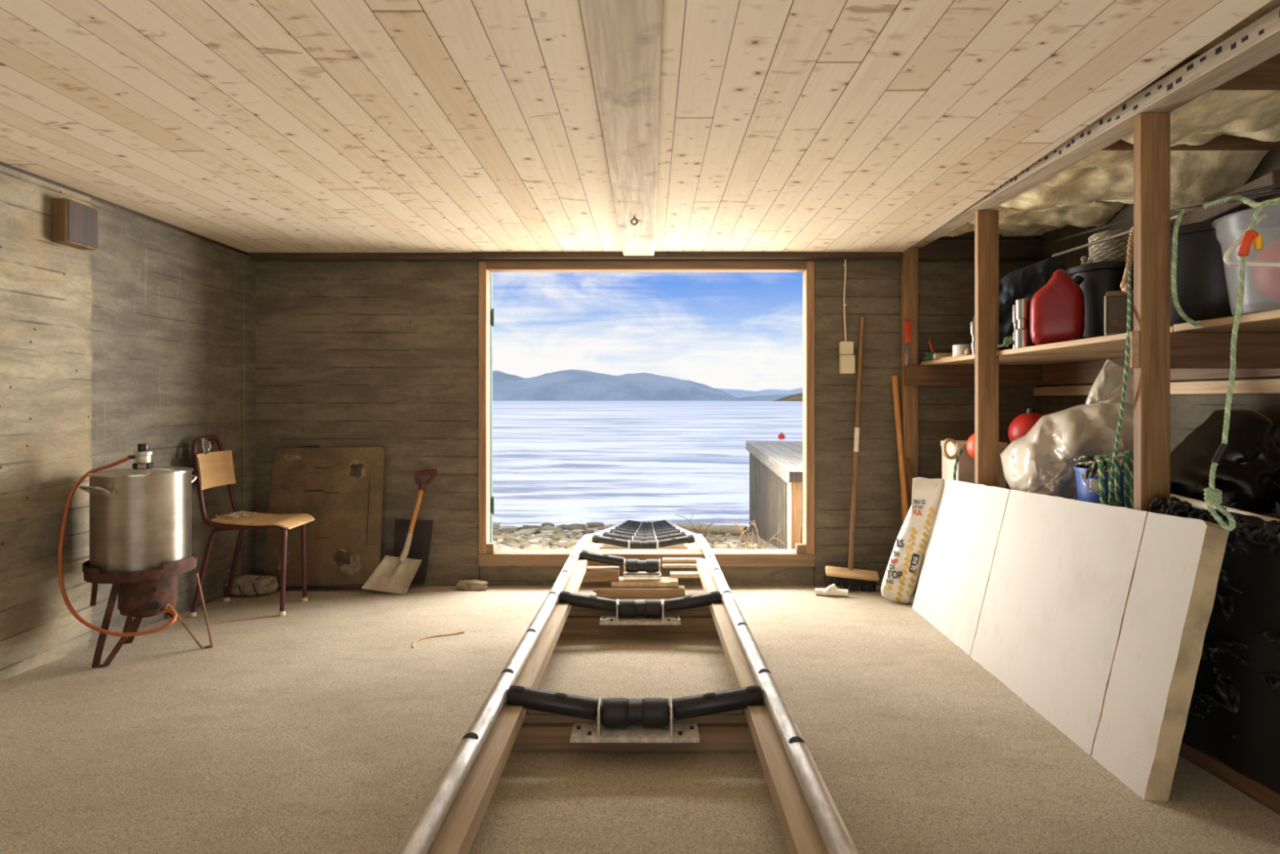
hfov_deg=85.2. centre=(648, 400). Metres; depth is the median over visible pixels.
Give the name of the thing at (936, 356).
wooden stick
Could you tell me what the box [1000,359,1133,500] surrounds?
plastic bag
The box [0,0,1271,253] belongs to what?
ceiling
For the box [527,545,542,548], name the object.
stone
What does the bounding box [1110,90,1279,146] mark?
insulation batt
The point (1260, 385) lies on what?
batten
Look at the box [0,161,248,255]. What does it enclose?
trim
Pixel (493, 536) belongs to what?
stone
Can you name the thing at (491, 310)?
door
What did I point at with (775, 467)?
shed
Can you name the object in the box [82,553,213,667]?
stand
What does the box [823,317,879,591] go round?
broom
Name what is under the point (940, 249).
trim
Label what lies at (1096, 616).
panel
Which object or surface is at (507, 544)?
stone
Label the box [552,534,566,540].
stone
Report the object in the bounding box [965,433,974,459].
buoy
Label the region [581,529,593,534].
stone
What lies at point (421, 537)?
panel
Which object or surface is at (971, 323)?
shaker
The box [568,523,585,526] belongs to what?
stone
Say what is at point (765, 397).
mountain ridge
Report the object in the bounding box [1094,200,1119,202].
joist
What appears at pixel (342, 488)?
leaning board
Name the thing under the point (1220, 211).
rail
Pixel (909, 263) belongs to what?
wooden post
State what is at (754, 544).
rock
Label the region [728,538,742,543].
rock
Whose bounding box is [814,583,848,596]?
paper roll
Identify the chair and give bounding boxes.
[188,435,315,617]
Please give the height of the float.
0.195 m
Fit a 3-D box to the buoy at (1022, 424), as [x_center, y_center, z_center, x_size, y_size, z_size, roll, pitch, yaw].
[1.950,0.156,3.550,0.210,0.233,0.210,0,0,0]
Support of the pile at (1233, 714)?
on the platform
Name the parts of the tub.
tub lid, rope coil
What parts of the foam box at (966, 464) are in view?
rope coil, box lid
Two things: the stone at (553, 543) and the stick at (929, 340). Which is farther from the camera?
the stone at (553, 543)
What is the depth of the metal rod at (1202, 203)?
2.43 m
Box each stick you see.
[928,339,933,358]
[933,353,952,359]
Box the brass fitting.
[1080,256,1093,264]
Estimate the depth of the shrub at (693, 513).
8.61 m
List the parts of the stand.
leg, leg, leg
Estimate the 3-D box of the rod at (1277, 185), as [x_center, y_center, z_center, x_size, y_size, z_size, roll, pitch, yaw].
[1.717,-0.590,1.950,0.012,0.058,0.309,0,0,12]
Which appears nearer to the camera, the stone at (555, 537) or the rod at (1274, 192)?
the rod at (1274, 192)
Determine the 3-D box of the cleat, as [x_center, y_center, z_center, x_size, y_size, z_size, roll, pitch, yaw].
[1.424,-0.148,2.047,0.024,0.107,0.026,0,0,0]
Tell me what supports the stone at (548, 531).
on the ground
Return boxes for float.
[1251,238,1279,302]
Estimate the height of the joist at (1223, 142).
0.111 m
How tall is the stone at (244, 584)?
0.120 m
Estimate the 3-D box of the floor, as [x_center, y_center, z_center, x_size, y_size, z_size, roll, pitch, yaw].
[0.000,0.941,1.405,5.000,0.329,5.610,0,0,0]
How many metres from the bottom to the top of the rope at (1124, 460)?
0.253 m
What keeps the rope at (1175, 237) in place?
hanging from the wooden post at (1151, 130)
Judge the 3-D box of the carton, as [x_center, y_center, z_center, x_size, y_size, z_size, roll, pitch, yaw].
[1.628,-0.296,2.367,0.131,0.142,0.114,0,0,34]
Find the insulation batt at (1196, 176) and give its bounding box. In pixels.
[999,150,1269,211]
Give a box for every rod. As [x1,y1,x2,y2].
[1029,217,1133,249]
[1051,212,1186,257]
[1169,200,1213,210]
[1226,183,1279,196]
[1226,189,1279,203]
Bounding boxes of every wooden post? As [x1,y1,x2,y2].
[900,247,918,588]
[974,209,999,487]
[1133,112,1169,511]
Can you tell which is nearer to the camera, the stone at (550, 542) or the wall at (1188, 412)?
the wall at (1188, 412)
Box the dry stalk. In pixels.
[411,631,464,648]
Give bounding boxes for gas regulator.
[127,443,154,468]
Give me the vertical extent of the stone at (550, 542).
0.052 m
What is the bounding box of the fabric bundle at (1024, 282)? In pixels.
[972,257,1066,350]
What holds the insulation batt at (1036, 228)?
attached to the joist
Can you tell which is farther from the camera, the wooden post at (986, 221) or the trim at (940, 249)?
the trim at (940, 249)
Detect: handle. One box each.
[891,375,915,592]
[1223,213,1279,267]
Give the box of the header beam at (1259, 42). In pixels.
[911,5,1279,247]
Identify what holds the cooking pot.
on the stand
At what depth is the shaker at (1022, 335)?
2.95 m
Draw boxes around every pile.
[1073,455,1108,479]
[1149,496,1279,793]
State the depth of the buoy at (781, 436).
40.75 m
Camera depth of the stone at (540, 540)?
8.75 m
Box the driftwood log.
[675,522,747,535]
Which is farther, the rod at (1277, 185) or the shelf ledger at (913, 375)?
the shelf ledger at (913, 375)
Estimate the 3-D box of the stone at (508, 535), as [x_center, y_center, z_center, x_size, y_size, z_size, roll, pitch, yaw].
[-1.921,1.877,9.495,0.196,0.065,0.121,0,0,-10]
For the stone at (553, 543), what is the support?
on the ground
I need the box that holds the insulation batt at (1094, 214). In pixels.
[967,202,1125,227]
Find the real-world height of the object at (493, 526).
0.081 m
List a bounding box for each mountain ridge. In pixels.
[492,369,737,400]
[713,387,802,397]
[724,394,791,400]
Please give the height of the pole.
0.037 m
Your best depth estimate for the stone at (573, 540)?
8.66 m
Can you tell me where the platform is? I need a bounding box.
[1178,741,1279,813]
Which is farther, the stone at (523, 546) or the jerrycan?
the stone at (523, 546)
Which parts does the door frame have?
sill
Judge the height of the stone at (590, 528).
0.076 m
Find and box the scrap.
[939,354,970,359]
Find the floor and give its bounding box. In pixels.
[0,585,1279,853]
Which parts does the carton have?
panel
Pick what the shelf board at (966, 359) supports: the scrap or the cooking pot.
the scrap
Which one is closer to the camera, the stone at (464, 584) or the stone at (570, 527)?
the stone at (464, 584)
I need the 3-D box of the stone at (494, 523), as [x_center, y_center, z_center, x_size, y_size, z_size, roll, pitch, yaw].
[-2.819,2.242,12.548,0.306,0.113,0.168,0,0,24]
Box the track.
[394,519,859,853]
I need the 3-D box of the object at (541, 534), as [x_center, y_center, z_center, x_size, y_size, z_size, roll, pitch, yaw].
[-1.555,1.952,10.053,0.196,0.061,0.101,0,0,20]
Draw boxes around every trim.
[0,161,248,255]
[248,252,900,260]
[896,238,1043,261]
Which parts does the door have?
panel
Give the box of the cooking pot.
[79,466,197,573]
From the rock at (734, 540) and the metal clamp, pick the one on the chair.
the metal clamp
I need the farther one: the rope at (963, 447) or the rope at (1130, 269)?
the rope at (963, 447)
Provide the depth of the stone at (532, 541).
8.65 m
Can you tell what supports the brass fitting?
on the tub
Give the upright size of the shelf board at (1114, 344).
0.022 m
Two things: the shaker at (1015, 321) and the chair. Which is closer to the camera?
the shaker at (1015, 321)
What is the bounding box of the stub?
[50,198,97,249]
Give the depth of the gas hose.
2.64 m
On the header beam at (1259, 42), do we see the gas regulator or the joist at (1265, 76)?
the joist at (1265, 76)
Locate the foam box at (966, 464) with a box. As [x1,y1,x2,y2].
[940,438,1007,488]
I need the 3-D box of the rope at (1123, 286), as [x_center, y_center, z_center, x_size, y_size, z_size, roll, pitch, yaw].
[1.512,-0.442,2.190,0.036,0.198,0.146,0,0,28]
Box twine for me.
[924,351,946,359]
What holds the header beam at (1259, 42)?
on the wooden post at (909, 263)
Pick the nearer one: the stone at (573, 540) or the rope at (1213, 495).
the rope at (1213, 495)
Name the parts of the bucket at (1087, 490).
bail handle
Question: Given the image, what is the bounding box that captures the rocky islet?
[773,392,802,400]
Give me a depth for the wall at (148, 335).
2.95 m
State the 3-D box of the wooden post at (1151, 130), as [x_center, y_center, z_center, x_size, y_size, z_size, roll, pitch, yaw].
[1.480,0.072,2.048,0.086,1.823,0.036,0,0,0]
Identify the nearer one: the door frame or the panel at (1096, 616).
the panel at (1096, 616)
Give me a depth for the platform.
1.73 m
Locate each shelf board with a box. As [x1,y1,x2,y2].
[920,354,1124,364]
[996,325,1279,355]
[1173,309,1279,331]
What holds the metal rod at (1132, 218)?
attached to the wall at (383, 353)
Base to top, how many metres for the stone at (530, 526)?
0.079 m
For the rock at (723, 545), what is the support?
on the ground
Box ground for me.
[492,526,801,548]
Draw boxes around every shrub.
[675,513,715,542]
[723,516,784,548]
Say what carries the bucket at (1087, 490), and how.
on the bench
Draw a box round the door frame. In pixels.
[478,260,815,566]
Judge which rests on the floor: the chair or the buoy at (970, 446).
the chair
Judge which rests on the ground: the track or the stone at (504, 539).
the stone at (504, 539)
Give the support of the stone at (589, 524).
on the ground
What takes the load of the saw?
hanging from the wooden post at (909, 263)
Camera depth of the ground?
9.47 m
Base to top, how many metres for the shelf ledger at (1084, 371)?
0.117 m
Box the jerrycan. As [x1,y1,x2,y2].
[1030,268,1084,345]
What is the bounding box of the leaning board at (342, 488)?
[263,445,385,586]
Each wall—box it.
[0,165,255,680]
[255,231,1038,586]
[1033,150,1279,453]
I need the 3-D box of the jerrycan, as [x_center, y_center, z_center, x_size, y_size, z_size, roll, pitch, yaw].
[1.708,-0.386,2.913,0.194,0.323,0.245,0,0,31]
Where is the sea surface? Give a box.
[492,400,802,527]
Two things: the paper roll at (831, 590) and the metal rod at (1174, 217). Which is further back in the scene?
the paper roll at (831, 590)
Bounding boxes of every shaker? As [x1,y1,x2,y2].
[969,321,974,354]
[1012,304,1017,348]
[1014,298,1030,347]
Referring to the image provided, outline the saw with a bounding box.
[904,320,911,364]
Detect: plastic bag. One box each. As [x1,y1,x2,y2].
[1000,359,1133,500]
[1169,400,1279,517]
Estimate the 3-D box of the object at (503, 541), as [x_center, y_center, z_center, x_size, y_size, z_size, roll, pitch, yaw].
[-1.775,1.754,8.593,0.134,0.040,0.109,0,0,-14]
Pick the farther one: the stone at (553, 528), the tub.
the stone at (553, 528)
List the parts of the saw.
blade, handle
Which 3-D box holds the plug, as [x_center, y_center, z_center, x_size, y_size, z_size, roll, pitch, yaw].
[1.605,-0.243,3.500,0.028,0.038,0.028,0,0,0]
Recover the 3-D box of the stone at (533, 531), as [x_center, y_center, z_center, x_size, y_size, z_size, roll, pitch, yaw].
[-1.906,2.049,10.856,0.318,0.079,0.231,0,0,-9]
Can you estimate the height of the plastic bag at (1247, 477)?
0.613 m
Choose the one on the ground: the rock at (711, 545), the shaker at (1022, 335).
the rock at (711, 545)
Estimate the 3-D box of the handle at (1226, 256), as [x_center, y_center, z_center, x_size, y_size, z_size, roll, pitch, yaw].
[1.623,-0.354,1.729,0.339,0.255,0.512,0,0,35]
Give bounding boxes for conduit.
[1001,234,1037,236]
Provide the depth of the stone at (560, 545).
7.92 m
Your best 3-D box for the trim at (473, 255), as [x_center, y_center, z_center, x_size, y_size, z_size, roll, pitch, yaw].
[-0.438,-0.841,4.072,3.795,0.038,0.075,0,0,0]
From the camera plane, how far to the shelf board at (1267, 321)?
1.94 m
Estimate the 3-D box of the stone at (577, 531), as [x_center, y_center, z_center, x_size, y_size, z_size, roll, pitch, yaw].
[-1.032,1.967,10.401,0.239,0.077,0.132,1,-1,12]
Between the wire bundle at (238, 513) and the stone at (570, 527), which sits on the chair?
the wire bundle at (238, 513)
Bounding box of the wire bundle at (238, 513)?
[215,511,255,518]
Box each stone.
[223,573,278,596]
[456,579,488,590]
[492,521,501,526]
[492,535,505,539]
[497,528,514,533]
[503,534,515,537]
[503,537,515,541]
[505,542,520,546]
[515,538,525,542]
[516,528,536,533]
[518,531,533,534]
[520,544,530,548]
[522,524,536,528]
[526,539,540,543]
[527,535,543,539]
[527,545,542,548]
[534,528,548,533]
[535,534,551,537]
[537,538,551,542]
[540,529,555,533]
[541,522,555,526]
[548,540,559,545]
[549,527,563,531]
[551,542,567,545]
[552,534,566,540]
[555,543,570,547]
[564,541,576,544]
[566,524,584,530]
[567,538,580,542]
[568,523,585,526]
[571,528,583,533]
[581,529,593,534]
[585,527,597,529]
[586,522,604,528]
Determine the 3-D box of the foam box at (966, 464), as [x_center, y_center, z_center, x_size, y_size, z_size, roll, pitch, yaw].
[1.681,0.408,3.680,0.328,0.420,0.209,0,0,0]
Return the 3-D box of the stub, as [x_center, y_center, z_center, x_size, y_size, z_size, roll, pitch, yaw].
[-2.306,-0.700,2.780,0.098,0.170,0.160,0,0,0]
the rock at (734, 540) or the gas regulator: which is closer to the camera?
the gas regulator
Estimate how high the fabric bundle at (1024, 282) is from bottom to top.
0.468 m
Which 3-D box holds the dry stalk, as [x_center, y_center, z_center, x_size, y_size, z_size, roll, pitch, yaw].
[-0.930,1.030,3.015,0.075,0.022,0.278,0,0,34]
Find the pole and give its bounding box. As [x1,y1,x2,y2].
[1169,493,1279,521]
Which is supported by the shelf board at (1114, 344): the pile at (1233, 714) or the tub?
the tub
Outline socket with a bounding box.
[398,532,413,562]
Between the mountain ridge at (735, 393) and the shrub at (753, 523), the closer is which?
the shrub at (753, 523)
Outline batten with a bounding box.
[1033,378,1279,395]
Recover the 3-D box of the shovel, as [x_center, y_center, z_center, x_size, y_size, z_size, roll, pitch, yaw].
[-1.424,0.740,3.965,0.357,0.670,0.249,0,0,0]
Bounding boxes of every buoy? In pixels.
[777,432,785,439]
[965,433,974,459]
[1008,408,1043,441]
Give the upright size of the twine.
0.046 m
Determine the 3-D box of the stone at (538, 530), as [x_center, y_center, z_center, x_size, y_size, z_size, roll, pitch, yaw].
[-1.686,2.051,10.910,0.231,0.071,0.183,0,0,-17]
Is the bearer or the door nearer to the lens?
the bearer
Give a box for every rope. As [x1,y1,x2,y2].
[952,443,966,479]
[997,335,1013,347]
[1071,335,1102,340]
[1094,449,1133,509]
[1108,254,1133,506]
[1120,226,1133,293]
[1170,208,1199,327]
[1202,195,1279,208]
[1203,200,1279,531]
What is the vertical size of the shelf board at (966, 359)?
0.022 m
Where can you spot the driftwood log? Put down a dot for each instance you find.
(733, 530)
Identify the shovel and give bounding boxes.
[361,469,436,594]
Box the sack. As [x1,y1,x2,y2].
[880,476,943,603]
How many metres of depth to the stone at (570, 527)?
11.13 m
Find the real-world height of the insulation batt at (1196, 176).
0.325 m
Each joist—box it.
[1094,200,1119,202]
[1101,134,1279,150]
[1140,53,1279,90]
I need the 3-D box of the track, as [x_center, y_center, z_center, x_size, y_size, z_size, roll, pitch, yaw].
[-0.037,1.566,5.952,0.867,1.712,14.104,0,0,0]
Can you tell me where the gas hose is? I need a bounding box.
[57,457,177,636]
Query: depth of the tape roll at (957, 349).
3.58 m
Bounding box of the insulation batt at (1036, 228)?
[940,223,1067,237]
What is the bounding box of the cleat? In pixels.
[1128,331,1139,368]
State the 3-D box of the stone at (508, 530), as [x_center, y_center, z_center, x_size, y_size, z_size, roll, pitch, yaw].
[-2.189,2.014,10.673,0.244,0.083,0.196,0,0,18]
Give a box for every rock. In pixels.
[707,538,722,543]
[708,543,716,548]
[713,543,729,548]
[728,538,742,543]
[735,537,750,542]
[746,543,759,547]
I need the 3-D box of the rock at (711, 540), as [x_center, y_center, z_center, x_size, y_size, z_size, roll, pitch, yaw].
[0.806,1.748,8.551,0.176,0.079,0.139,0,0,-8]
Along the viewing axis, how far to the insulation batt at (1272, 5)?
1.77 m
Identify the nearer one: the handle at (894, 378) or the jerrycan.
the jerrycan
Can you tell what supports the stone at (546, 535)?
on the ground
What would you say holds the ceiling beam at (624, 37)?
attached to the ceiling
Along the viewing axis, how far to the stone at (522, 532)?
10.40 m
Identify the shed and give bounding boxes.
[746,440,802,548]
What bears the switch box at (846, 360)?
attached to the wall at (383, 353)
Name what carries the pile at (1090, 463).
in the bucket at (1087, 490)
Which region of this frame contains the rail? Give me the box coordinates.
[1169,169,1279,227]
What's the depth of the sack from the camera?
3.61 m
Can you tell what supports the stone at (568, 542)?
on the ground
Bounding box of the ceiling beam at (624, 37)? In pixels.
[578,0,663,256]
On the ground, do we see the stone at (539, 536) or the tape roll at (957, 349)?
the stone at (539, 536)
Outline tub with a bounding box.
[1065,227,1133,337]
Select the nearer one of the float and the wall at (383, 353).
the float
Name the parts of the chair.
leg, frame, backrest, leg, leg, seat, leg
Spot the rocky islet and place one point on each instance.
(798, 397)
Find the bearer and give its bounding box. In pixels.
[1169,332,1279,368]
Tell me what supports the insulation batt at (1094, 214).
attached to the joist at (1096, 201)
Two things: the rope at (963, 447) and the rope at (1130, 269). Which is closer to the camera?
the rope at (1130, 269)
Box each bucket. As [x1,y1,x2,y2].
[1073,465,1130,507]
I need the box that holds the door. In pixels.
[489,272,494,542]
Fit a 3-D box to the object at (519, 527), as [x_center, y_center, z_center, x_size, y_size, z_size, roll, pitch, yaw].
[-2.032,2.064,11.191,0.177,0.073,0.140,0,0,7]
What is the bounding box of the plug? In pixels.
[964,347,971,354]
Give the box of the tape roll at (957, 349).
[952,344,972,356]
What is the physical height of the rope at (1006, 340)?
0.052 m
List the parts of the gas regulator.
clamp plate, knob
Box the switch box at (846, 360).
[839,259,855,373]
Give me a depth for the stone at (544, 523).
12.48 m
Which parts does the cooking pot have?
handle, lid, handle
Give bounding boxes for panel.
[393,519,433,584]
[911,478,1229,800]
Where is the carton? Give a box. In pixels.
[1104,289,1133,335]
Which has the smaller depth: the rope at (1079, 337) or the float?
the float
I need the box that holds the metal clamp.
[198,437,211,454]
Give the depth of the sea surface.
28.04 m
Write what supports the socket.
attached to the shovel
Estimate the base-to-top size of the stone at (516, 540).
0.044 m
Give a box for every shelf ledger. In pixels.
[903,364,1042,385]
[1042,357,1279,385]

